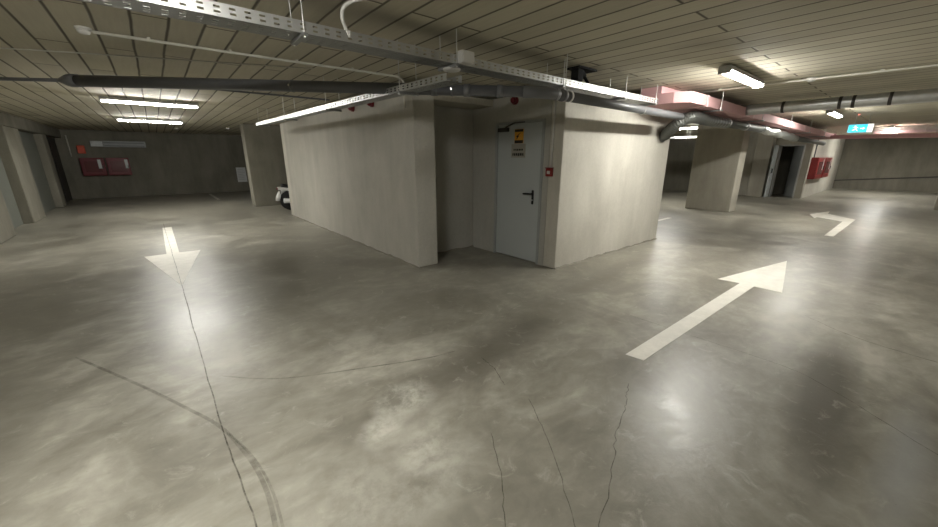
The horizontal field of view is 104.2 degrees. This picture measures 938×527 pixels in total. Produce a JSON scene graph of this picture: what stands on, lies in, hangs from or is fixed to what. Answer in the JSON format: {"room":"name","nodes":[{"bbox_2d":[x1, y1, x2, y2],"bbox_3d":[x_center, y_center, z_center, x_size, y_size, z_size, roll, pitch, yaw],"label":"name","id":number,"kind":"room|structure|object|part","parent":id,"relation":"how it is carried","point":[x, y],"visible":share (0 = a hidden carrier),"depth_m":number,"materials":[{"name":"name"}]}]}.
{"room":"parking garage","nodes":[
{"label":"parking garage","id":0,"kind":"room"},
{"bbox_2d":[0,189,15,243],"bbox_3d":[-8.338,-1.302,5.947,0.270,2.200,2.800,-13,21,-38],"label":"concrete column","id":1,"kind":"structure","parent":0,"point":[7,231],"depth_m":7.01,"materials":[{"name":"grey concrete"}]},
{"bbox_2d":[0,125,45,223],"bbox_3d":[-10.904,-2.146,8.864,0.200,2.200,1.250,-13,21,-38],"label":"concrete column","id":2,"kind":"structure","parent":0,"point":[13,156],"depth_m":8.62,"materials":[{"name":"grey concrete"}]},
{"bbox_2d":[0,112,60,137],"bbox_3d":[-6.377,-1.837,3.293,0.220,0.300,26.800,-13,21,-38],"label":"concrete beam","id":3,"kind":"structure","parent":0,"point":[8,120],"depth_m":9.82,"materials":[{"name":"grey concrete"}]},
{"bbox_2d":[33,134,66,206],"bbox_3d":[-13.140,-2.893,11.450,0.200,2.200,0.550,-13,21,-38],"label":"concrete column","id":4,"kind":"structure","parent":0,"point":[41,142],"depth_m":11.31,"materials":[{"name":"grey concrete"}]},
{"bbox_2d":[54,129,249,198],"bbox_3d":[-3.857,-6.251,22.527,29.270,2.500,0.300,-13,21,-38],"label":"wall","id":5,"kind":"structure","parent":0,"point":[170,163],"depth_m":15.14,"materials":[{"name":"concrete"}]},
{"bbox_2d":[65,135,71,156],"bbox_3d":[-14.741,-4.326,13.435,0.040,0.750,0.040,-13,21,-38],"label":"conduit","id":6,"kind":"object","parent":5,"relation":"attached to","point":[65,135],"visible":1,"depth_m":13.42,"materials":[{"name":"grey metal"}]},
{"bbox_2d":[76,145,85,153],"bbox_3d":[-14.489,-4.259,13.636,0.210,0.290,0.112,-13,21,-38],"label":"lamp","id":7,"kind":"object","parent":5,"relation":"attached to","point":[80,148],"visible":1,"depth_m":13.60,"materials":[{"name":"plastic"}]},
{"bbox_2d":[79,158,107,175],"bbox_3d":[-14.281,-3.682,13.892,0.660,0.660,0.245,-13,21,-38],"label":"upper cabinet","id":8,"kind":"object","parent":5,"relation":"attached to","point":[90,166],"visible":1,"depth_m":13.82,"materials":[{"name":"red metal"}]},
{"bbox_3d":[-14.218,-3.661,13.819,0.449,0.396,0.006,-13,21,-38],"label":"pane","id":9,"kind":"part","parent":8,"relation":"part of","materials":[{"name":"glass"}]},
{"bbox_2d":[89,141,145,147],"bbox_3d":[-13.634,-4.644,14.212,1.590,0.230,0.188,-13,21,-38],"label":"sign","id":10,"kind":"object","parent":5,"relation":"attached to","point":[131,144],"visible":1,"depth_m":14.15,"materials":[{"name":"metal"}]},
{"bbox_2d":[105,158,132,174],"bbox_3d":[-13.735,-3.808,14.328,0.660,0.660,0.245,-13,21,-38],"label":"upper cabinet","id":11,"kind":"object","parent":5,"relation":"attached to","point":[116,166],"visible":1,"depth_m":14.26,"materials":[{"name":"red metal"}]},
{"bbox_3d":[-13.672,-3.787,14.255,0.449,0.396,0.006,-13,21,-38],"label":"pane","id":12,"kind":"part","parent":11,"relation":"part of","materials":[{"name":"red glass"}]},
{"bbox_2d":[236,167,246,181],"bbox_3d":[-10.633,-4.153,17.069,0.380,0.660,0.010,-13,21,-38],"label":"paper notice","id":13,"kind":"object","parent":5,"relation":"attached to","point":[241,172],"visible":1,"depth_m":17.06,"materials":[{"name":"white paper"}]},
{"bbox_2d":[240,124,287,206],"bbox_3d":[-6.357,-3.221,12.043,1.660,2.500,0.500,-13,21,-38],"label":"concrete column","id":14,"kind":"structure","parent":0,"point":[262,145],"depth_m":11.61,"materials":[{"name":"grey concrete"}]},
{"bbox_2d":[280,123,294,214],"bbox_3d":[-2.993,-2.818,10.940,4.560,2.340,0.300,-13,21,-38],"label":"wall","id":15,"kind":"structure","parent":0,"point":[281,124],"depth_m":9.51,"materials":[{"name":"paint"}]},
{"bbox_2d":[283,95,437,266],"bbox_3d":[-2.554,-1.752,7.251,0.330,2.340,6.170,-13,21,-38],"label":"wall","id":16,"kind":"structure","parent":0,"point":[366,175],"depth_m":5.79,"materials":[{"name":"paint"}]},
{"bbox_2d":[292,215,418,267],"bbox_3d":[-2.773,-0.637,7.553,0.032,0.030,6.420,-13,21,-38],"label":"baseboard","id":17,"kind":"structure","parent":16,"relation":"attached to","point":[390,255],"depth_m":6.52,"materials":[{"name":"grey concrete"}]},
{"bbox_2d":[434,105,472,251],"bbox_3d":[-0.407,-1.345,5.841,1.100,2.340,0.170,-13,21,-38],"label":"wall","id":18,"kind":"structure","parent":0,"point":[453,127],"depth_m":5.87,"materials":[{"name":"grey paint"}]},
{"bbox_2d":[438,245,473,253],"bbox_3d":[-0.343,-0.213,6.088,1.100,0.029,0.032,-13,21,-38],"label":"baseboard","id":19,"kind":"structure","parent":18,"relation":"attached to","point":[471,245],"depth_m":6.19,"materials":[{"name":"grey concrete"}]},
{"bbox_2d":[434,95,492,109],"bbox_3d":[-0.593,-3.084,7.878,4.250,0.110,7.480,-13,21,-38],"label":"ceiling","id":20,"kind":"structure","parent":0,"point":[463,102],"depth_m":5.22,"materials":[{"name":"concrete"}]},
{"bbox_2d":[0,188,937,526],"bbox_3d":[4.798,-2.037,12.893,29.870,0.253,27.400,-13,21,-38],"label":"floor","id":21,"kind":"structure","parent":0,"point":[299,373],"depth_m":2.60,"materials":[{"name":"concrete"}]},
{"bbox_2d":[145,227,199,284],"bbox_3d":[-5.160,-0.274,6.346,0.725,0.002,5.090,-13,21,-38],"label":"floor arrow","id":22,"kind":"object","parent":21,"relation":"on","point":[184,261],"depth_m":5.61,"materials":[{"name":"white paint"}]},
{"bbox_2d":[276,184,290,209],"bbox_3d":[-4.903,-2.266,11.207,1.947,1.130,0.700,-13,21,-38],"label":"motorbike","id":23,"kind":"object","parent":21,"relation":"on","point":[282,195],"visible":0.2,"depth_m":10.72,"materials":[{"name":"metal"}]},
{"bbox_2d":[626,261,786,359],"bbox_3d":[3.061,0.351,4.184,4.500,0.002,0.655,-13,21,-38],"label":"floor arrow","id":24,"kind":"object","parent":21,"relation":"on","point":[771,277],"depth_m":3.98,"materials":[{"name":"white paint"}]},
{"bbox_2d":[810,211,854,235],"bbox_3d":[8.976,-1.015,8.911,0.835,0.002,4.857,12,20,37],"label":"floor arrow","id":25,"kind":"object","parent":21,"relation":"on","point":[845,222],"depth_m":9.11,"materials":[{"name":"white paint"}]},
{"bbox_2d":[0,0,937,135],"bbox_3d":[4.798,-4.677,12.130,29.870,0.250,27.400,-13,21,-38],"label":"ceiling","id":26,"kind":"structure","parent":0,"point":[681,45],"depth_m":3.53,"materials":[{"name":"beige concrete"}]},
{"bbox_2d":[73,25,91,34],"bbox_3d":[-3.080,-1.858,2.917,0.104,0.050,0.104,-13,21,-38],"label":"smoke detector","id":27,"kind":"object","parent":26,"relation":"attached to","point":[84,30],"visible":1,"depth_m":2.89,"materials":[{"name":"white plastic"}]},
{"bbox_2d":[98,96,198,108],"bbox_3d":[-5.602,-2.849,6.444,1.344,0.106,0.138,-13,21,-38],"label":"ceiling light","id":28,"kind":"object","parent":26,"relation":"attached to","point":[117,99],"visible":1,"depth_m":6.37,"materials":[{"name":"white plastic"}]},
{"bbox_2d":[103,100,195,107],"bbox_3d":[-5.602,-2.814,6.455,1.250,0.034,0.104,-13,21,-38],"label":"diffuser","id":29,"kind":"object","parent":28,"relation":"attached to","point":[141,102],"depth_m":6.44,"materials":[{"name":"white plastic"}]},
{"bbox_2d":[115,117,182,123],"bbox_3d":[-8.339,-3.751,9.567,1.344,0.106,0.138,-13,21,-38],"label":"ceiling light","id":30,"kind":"object","parent":26,"relation":"attached to","point":[128,119],"visible":1,"depth_m":9.51,"materials":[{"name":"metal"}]},
{"bbox_2d":[119,120,180,123],"bbox_3d":[-8.339,-3.716,9.577,1.250,0.034,0.104,-13,21,-38],"label":"diffuser","id":31,"kind":"object","parent":30,"relation":"attached to","point":[151,121],"depth_m":9.63,"materials":[{"name":"white plastic"}]},
{"bbox_2d":[0,47,312,68],"bbox_3d":[-3.609,-2.093,3.667,3.789,0.012,0.038,-5,17,-17],"label":"conduit","id":32,"kind":"object","parent":26,"relation":"attached to","point":[0,47],"visible":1,"depth_m":3.75,"materials":[{"name":"grey metal"}]},
{"bbox_2d":[92,30,405,107],"bbox_3d":[-1.936,-1.951,3.833,2.819,0.380,0.049,-12,20,-36],"label":"conduit","id":33,"kind":"object","parent":26,"relation":"attached to","point":[147,39],"visible":0.93,"depth_m":3.54,"materials":[{"name":"grey metal"}]},
{"bbox_2d":[217,90,329,100],"bbox_3d":[-3.596,-2.607,5.508,2.950,0.028,0.028,-13,20,-37],"label":"conduit","id":34,"kind":"object","parent":26,"relation":"attached to","point":[217,90],"visible":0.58,"depth_m":5.87,"materials":[{"name":"grey plastic"}]},
{"bbox_2d":[0,54,683,119],"bbox_3d":[-1.802,-1.934,3.912,10.510,0.456,1.874,-2,16,-8],"label":"drain pipe","id":35,"kind":"object","parent":26,"relation":"hanging from","point":[72,80],"visible":0.99,"depth_m":3.64,"materials":[{"name":"grey plastic"}]},
{"bbox_3d":[0.986,-1.904,3.705,0.007,0.400,0.007,-5,17,-16],"label":"hanger rod","id":36,"kind":"part","parent":35,"relation":"part of","materials":[{"name":"metal"}]},
{"bbox_2d":[34,0,657,105],"bbox_3d":[-0.160,-1.784,3.074,7.360,0.280,0.260,-13,21,-38],"label":"cable tray","id":37,"kind":"object","parent":26,"relation":"hanging from","point":[190,12],"visible":0.98,"depth_m":2.44,"materials":[{"name":"metal"}]},
{"bbox_3d":[-1.172,-1.592,2.410,0.014,0.280,0.016,-13,21,-38],"label":"hanger rod","id":38,"kind":"part","parent":37,"relation":"part of","materials":[{"name":"metal"}]},
{"bbox_3d":[-1.025,-1.543,2.240,0.014,0.280,0.016,-13,21,-38],"label":"hanger rod","id":39,"kind":"part","parent":37,"relation":"part of","materials":[{"name":"metal"}]},
{"bbox_2d":[443,66,460,72],"bbox_3d":[-0.147,-1.663,3.126,0.152,0.032,0.152,-13,21,-38],"label":"smoke detector","id":40,"kind":"object","parent":37,"relation":"attached to","point":[449,69],"visible":0.94,"depth_m":3.09,"materials":[{"name":"white plastic"}]},
{"bbox_3d":[-0.101,-1.756,2.977,0.014,0.280,0.016,-13,21,-38],"label":"hanger rod","id":41,"kind":"part","parent":37,"relation":"part of","materials":[{"name":"metal"}]},
{"bbox_2d":[457,49,473,65],"bbox_3d":[-0.005,-1.725,3.093,0.130,0.093,0.285,4,17,14],"label":"junction box","id":42,"kind":"object","parent":37,"relation":"attached to","point":[464,57],"visible":1,"depth_m":2.99,"materials":[{"name":"white plastic"}]},
{"bbox_3d":[-0.002,-1.698,2.999,0.116,0.079,0.011,-13,21,-38],"label":"lid","id":43,"kind":"part","parent":42,"relation":"part of","materials":[{"name":"white plastic"}]},
{"bbox_2d":[256,40,461,126],"bbox_3d":[-2.352,-2.370,5.400,0.210,0.445,7.000,-13,21,-38],"label":"cable tray","id":44,"kind":"object","parent":26,"relation":"hanging from","point":[413,91],"visible":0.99,"depth_m":3.76,"materials":[{"name":"metal"}]},
{"bbox_3d":[-2.409,-2.238,5.388,0.002,0.158,7.000,-13,21,-38],"label":"rail","id":45,"kind":"part","parent":44,"relation":"part of","materials":[{"name":"metal"}]},
{"bbox_2d":[257,81,459,125],"bbox_3d":[-2.352,-2.225,5.442,0.150,0.104,7.000,-13,21,-38],"label":"tray","id":46,"kind":"object","parent":44,"relation":"on","point":[413,91],"depth_m":3.94,"materials":[{"name":"metal"}]},
{"bbox_3d":[-2.294,-2.265,5.481,0.002,0.158,7.000,-13,21,-38],"label":"rail","id":47,"kind":"part","parent":44,"relation":"part of","materials":[{"name":"metal"}]},
{"bbox_3d":[-0.632,-1.756,3.275,0.014,0.445,0.016,-13,21,-38],"label":"hanger rod","id":48,"kind":"part","parent":44,"relation":"part of","materials":[{"name":"metal"}]},
{"bbox_2d":[340,0,419,36],"bbox_3d":[-0.579,-1.609,2.371,0.526,0.221,0.108,2,16,8],"label":"hose","id":49,"kind":"object","parent":26,"relation":"hanging from","point":[349,2],"visible":1,"depth_m":2.36,"materials":[{"name":"white plastic"}]},
{"bbox_2d":[567,65,596,83],"bbox_3d":[1.319,-2.195,4.280,0.360,0.180,0.180,-13,21,-38],"label":"camera","id":50,"kind":"object","parent":26,"relation":"attached to","point":[578,73],"visible":0.84,"depth_m":4.17,"materials":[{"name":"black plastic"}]},
{"bbox_3d":[1.319,-2.261,4.261,0.360,0.022,0.180,-13,21,-38],"label":"mounting plate","id":51,"kind":"part","parent":50,"relation":"part of","materials":[{"name":"black plastic"}]},
{"bbox_2d":[670,132,696,138],"bbox_3d":[6.762,-4.738,13.471,0.280,0.377,3.500,-13,21,-38],"label":"ceiling light","id":52,"kind":"object","parent":26,"relation":"hanging from","point":[682,137],"visible":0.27,"depth_m":12.62,"materials":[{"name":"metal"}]},
{"bbox_3d":[6.678,-4.602,13.438,0.002,0.080,3.500,-13,21,-38],"label":"rail","id":53,"kind":"part","parent":52,"relation":"part of","materials":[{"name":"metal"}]},
{"bbox_2d":[681,125,697,128],"bbox_3d":[6.790,-4.442,11.958,0.138,0.106,1.344,-13,21,-38],"label":"ceiling light","id":54,"kind":"object","parent":26,"relation":"attached to","point":[690,126],"visible":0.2,"depth_m":11.61,"materials":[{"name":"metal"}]},
{"bbox_2d":[718,64,764,87],"bbox_3d":[3.329,-2.265,4.427,1.344,0.106,0.138,-13,21,-38],"label":"ceiling light","id":55,"kind":"object","parent":26,"relation":"attached to","point":[731,71],"visible":1,"depth_m":4.27,"materials":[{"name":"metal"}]},
{"bbox_2d":[723,71,761,87],"bbox_3d":[3.329,-2.231,4.437,1.250,0.034,0.104,-13,21,-38],"label":"diffuser","id":56,"kind":"object","parent":55,"relation":"attached to","point":[740,76],"depth_m":4.38,"materials":[{"name":"white plastic"}]},
{"bbox_2d":[639,86,937,139],"bbox_3d":[10.485,-2.543,6.097,12.920,0.500,9.305,-13,21,-38],"label":"duct","id":57,"kind":"object","parent":26,"relation":"hanging from","point":[669,99],"visible":0.67,"depth_m":6.30,"materials":[{"name":"metal"}]},
{"bbox_2d":[659,111,825,145],"bbox_3d":[7.914,-3.283,9.575,12.107,0.454,0.652,-13,21,-38],"label":"flexible duct","id":58,"kind":"object","parent":57,"relation":"attached to","point":[696,117],"visible":0.99,"depth_m":6.54,"materials":[{"name":"grey metal"}]},
{"bbox_2d":[806,77,817,81],"bbox_3d":[4.446,-2.384,4.736,0.110,0.050,0.110,-13,21,-38],"label":"smoke detector","id":59,"kind":"object","parent":26,"relation":"attached to","point":[811,79],"visible":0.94,"depth_m":4.71,"materials":[{"name":"white plastic"}]},
{"bbox_2d":[698,64,937,92],"bbox_3d":[6.051,-1.909,3.065,0.096,0.034,7.630,-14,21,-41],"label":"conduit","id":60,"kind":"object","parent":26,"relation":"attached to","point":[932,65],"visible":0.86,"depth_m":4.54,"materials":[{"name":"grey metal"}]},
{"bbox_2d":[825,109,842,117],"bbox_3d":[8.044,-3.305,8.025,1.344,0.106,0.138,-13,21,-38],"label":"ceiling light","id":61,"kind":"object","parent":26,"relation":"attached to","point":[833,112],"visible":0.87,"depth_m":7.82,"materials":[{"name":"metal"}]},
{"bbox_2d":[830,112,841,117],"bbox_3d":[8.044,-3.271,8.036,1.250,0.034,0.104,-13,21,-38],"label":"diffuser","id":62,"kind":"object","parent":61,"relation":"attached to","point":[836,114],"depth_m":8.04,"materials":[{"name":"white plastic"}]},
{"bbox_2d":[746,88,937,114],"bbox_3d":[7.790,-1.905,3.452,0.185,0.257,8.565,-13,21,-38],"label":"ventilation duct","id":63,"kind":"object","parent":26,"relation":"hanging from","point":[923,95],"visible":1,"depth_m":5.62,"materials":[{"name":"metal"}]},
{"bbox_2d":[847,116,873,132],"bbox_3d":[9.640,-3.424,8.965,0.069,0.400,0.440,-13,21,-38],"label":"exit sign","id":64,"kind":"object","parent":26,"relation":"hanging from","point":[854,128],"visible":0.98,"depth_m":8.97,"materials":[{"name":"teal plastic"}]},
{"bbox_3d":[9.589,-3.332,9.008,0.006,0.180,0.330,-13,21,-38],"label":"lit panel","id":65,"kind":"part","parent":64,"relation":"part of","materials":[{"name":"teal plastic"}]},
{"bbox_2d":[873,124,937,133],"bbox_3d":[15.677,-3.554,9.138,0.231,0.246,7.600,-13,21,-38],"label":"ventilation duct","id":66,"kind":"object","parent":26,"relation":"hanging from","point":[927,127],"visible":0.98,"depth_m":11.36,"materials":[{"name":"metal"}]},
{"bbox_2d":[473,97,552,265],"bbox_3d":[0.607,-1.297,5.676,0.240,2.340,1.730,-13,21,-38],"label":"wall","id":67,"kind":"structure","parent":0,"point":[485,120],"depth_m":5.71,"materials":[{"name":"grey paint"}]},
{"bbox_2d":[510,97,518,104],"bbox_3d":[0.624,-2.281,5.102,0.090,0.110,0.110,-13,21,-38],"label":"fire alarm","id":68,"kind":"object","parent":67,"relation":"attached to","point":[514,100],"visible":0.91,"depth_m":5.08,"materials":[{"name":"red paint"}]},
{"bbox_2d":[493,118,545,263],"bbox_3d":[0.732,-1.053,5.442,0.221,2.000,0.940,-13,21,-38],"label":"door","id":69,"kind":"structure","parent":67,"relation":"in","point":[517,181],"depth_m":5.42,"materials":[{"name":"grey paint"}]},
{"bbox_2d":[511,144,525,157],"bbox_3d":[0.711,-1.628,5.272,0.008,0.190,0.270,-13,21,-38],"label":"plate","id":70,"kind":"object","parent":69,"relation":"attached to","point":[517,150],"visible":1,"depth_m":5.27,"materials":[{"name":"beige"}]},
{"bbox_2d":[514,129,523,143],"bbox_3d":[0.715,-1.817,5.213,0.008,0.195,0.170,-13,21,-38],"label":"warning sign","id":71,"kind":"object","parent":69,"relation":"attached to","point":[519,133],"visible":1,"depth_m":5.21,"materials":[{"name":"yellow"}]},
{"bbox_2d":[545,167,552,176],"bbox_3d":[1.072,-1.224,4.882,0.044,0.116,0.118,-13,21,-38],"label":"button","id":72,"kind":"object","parent":67,"relation":"attached to","point":[549,171],"visible":1,"depth_m":4.87,"materials":[{"name":"red paint"}]},
{"bbox_2d":[543,100,672,267],"bbox_3d":[2.338,-1.346,5.846,3.130,2.340,0.210,-13,21,-38],"label":"wall","id":73,"kind":"structure","parent":0,"point":[604,191],"depth_m":5.42,"materials":[{"name":"paint"}]},
{"bbox_2d":[550,100,555,166],"bbox_3d":[1.092,-1.729,4.722,0.026,0.940,0.042,-13,21,-38],"label":"conduit","id":74,"kind":"object","parent":73,"relation":"attached to","point":[554,115],"visible":0.96,"depth_m":4.73,"materials":[{"name":"white plastic"}]},
{"bbox_2d":[554,238,656,268],"bbox_3d":[2.415,-0.210,6.077,3.130,0.029,0.032,-13,21,-38],"label":"baseboard","id":75,"kind":"structure","parent":73,"relation":"attached to","point":[625,247],"depth_m":5.84,"materials":[{"name":"grey concrete"}]},
{"bbox_2d":[685,125,750,211],"bbox_3d":[7.306,-2.848,10.753,0.550,2.500,1.180,-13,21,-38],"label":"concrete column","id":76,"kind":"structure","parent":0,"point":[719,156],"depth_m":10.54,"materials":[{"name":"grey concrete"}]},
{"bbox_2d":[663,132,814,198],"bbox_3d":[7.212,-5.585,20.224,0.200,2.500,17.530,-13,21,-38],"label":"wall","id":77,"kind":"structure","parent":0,"point":[680,151],"depth_m":16.61,"materials":[{"name":"concrete"}]},
{"bbox_2d":[769,145,805,197],"bbox_3d":[12.653,-3.639,14.428,0.869,1.980,0.760,-13,21,-38],"label":"door frame","id":78,"kind":"structure","parent":77,"relation":"attached to","point":[799,150],"depth_m":14.36,"materials":[{"name":"grey metal"}]},
{"bbox_2d":[763,145,778,196],"bbox_3d":[11.871,-3.604,14.304,0.500,1.960,0.080,-13,21,-38],"label":"door","id":79,"kind":"structure","parent":78,"relation":"attached to","point":[775,152],"depth_m":14.25,"materials":[{"name":"grey paint"}]},
{"bbox_2d":[746,133,776,196],"bbox_3d":[11.692,-3.957,14.589,0.400,2.500,0.520,-13,21,-38],"label":"wall","id":80,"kind":"structure","parent":0,"point":[765,145],"depth_m":14.46,"materials":[{"name":"grey concrete"}]},
{"bbox_2d":[772,146,794,193],"bbox_3d":[13.477,-4.229,15.531,0.100,2.500,1.650,-13,21,-38],"label":"doorway","id":81,"kind":"structure","parent":0,"point":[787,151],"depth_m":15.59,"materials":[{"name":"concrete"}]},
{"bbox_2d":[802,139,844,197],"bbox_3d":[15.735,-4.419,16.190,7.550,2.500,0.180,-13,21,-38],"label":"wall","id":82,"kind":"structure","parent":0,"point":[833,148],"depth_m":16.21,"materials":[{"name":"paint"}]},
{"bbox_2d":[807,157,825,178],"bbox_3d":[13.581,-3.721,14.243,1.500,0.800,0.245,-13,21,-38],"label":"cabinet","id":83,"kind":"object","parent":82,"relation":"attached to","point":[816,168],"visible":1,"depth_m":13.85,"materials":[{"name":"red metal"}]},
{"bbox_3d":[13.644,-3.700,14.171,1.020,0.480,0.006,-13,21,-38],"label":"pane","id":84,"kind":"part","parent":83,"relation":"part of","materials":[{"name":"glass"}]},
{"bbox_3d":[13.637,-3.703,14.179,1.460,0.760,0.018,-13,21,-38],"label":"cabinet door","id":85,"kind":"part","parent":83,"relation":"part of","materials":[{"name":"red paint"}]},
{"bbox_2d":[821,157,832,177],"bbox_3d":[14.851,-4.014,15.256,1.500,0.800,0.245,-13,21,-38],"label":"cabinet","id":86,"kind":"object","parent":82,"relation":"attached to","point":[828,161],"visible":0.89,"depth_m":15.09,"materials":[{"name":"red metal"}]},
{"bbox_3d":[14.914,-3.993,15.183,1.020,0.480,0.006,-13,21,-38],"label":"pane","id":87,"kind":"part","parent":86,"relation":"part of","materials":[{"name":"glass"}]},
{"bbox_2d":[835,138,937,179],"bbox_3d":[16.174,-5.979,21.585,0.300,2.500,27.400,-13,21,-38],"label":"wall","id":88,"kind":"structure","parent":0,"point":[878,157],"depth_m":17.17,"materials":[{"name":"concrete"}]},
{"bbox_2d":[832,177,937,192],"bbox_3d":[21.606,-3.461,15.216,0.050,1.200,9.170,-13,21,-38],"label":"kerb","id":89,"kind":"object","parent":88,"relation":"attached to","point":[926,185],"visible":1,"depth_m":17.15,"materials":[{"name":"concrete"}]},
{"bbox_2d":[834,176,937,180],"bbox_3d":[21.596,-3.666,15.149,0.075,0.870,9.170,-13,21,-38],"label":"rail","id":90,"kind":"object","parent":88,"relation":"attached to","point":[931,176],"visible":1,"depth_m":17.22,"materials":[{"name":"metal"}]},
{"bbox_2d":[933,195,937,209],"bbox_3d":[14.461,-2.776,10.505,0.670,2.500,0.840,-13,21,-38],"label":"concrete column","id":91,"kind":"structure","parent":0,"point":[935,207],"depth_m":10.91,"materials":[{"name":"grey concrete"}]},
{"bbox_3d":[-6.577,-0.734,3.439,0.300,2.500,27.400,-13,21,-38],"label":"wall","id":92,"kind":"structure","parent":0,"visible":0},
{"bbox_2d":[0,157,22,228],"bbox_3d":[-9.963,-1.789,7.649,0.030,2.190,1.800,-13,21,-38],"label":"door","id":93,"kind":"structure","parent":92,"relation":"in","point":[5,187],"depth_m":8.17,"materials":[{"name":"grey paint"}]},
{"bbox_2d":[19,131,55,212],"bbox_3d":[-12.199,-2.537,10.236,0.030,2.190,2.500,-13,21,-38],"label":"door","id":94,"kind":"structure","parent":92,"relation":"in","point":[27,139],"depth_m":10.54,"materials":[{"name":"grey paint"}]},
{"bbox_2d":[46,136,72,202],"bbox_3d":[-14.184,-3.207,12.555,0.060,2.190,2.350,-13,21,-38],"label":"door","id":95,"kind":"structure","parent":92,"relation":"in","point":[51,141],"depth_m":12.88,"materials":[{"name":"metal"}]}
]}

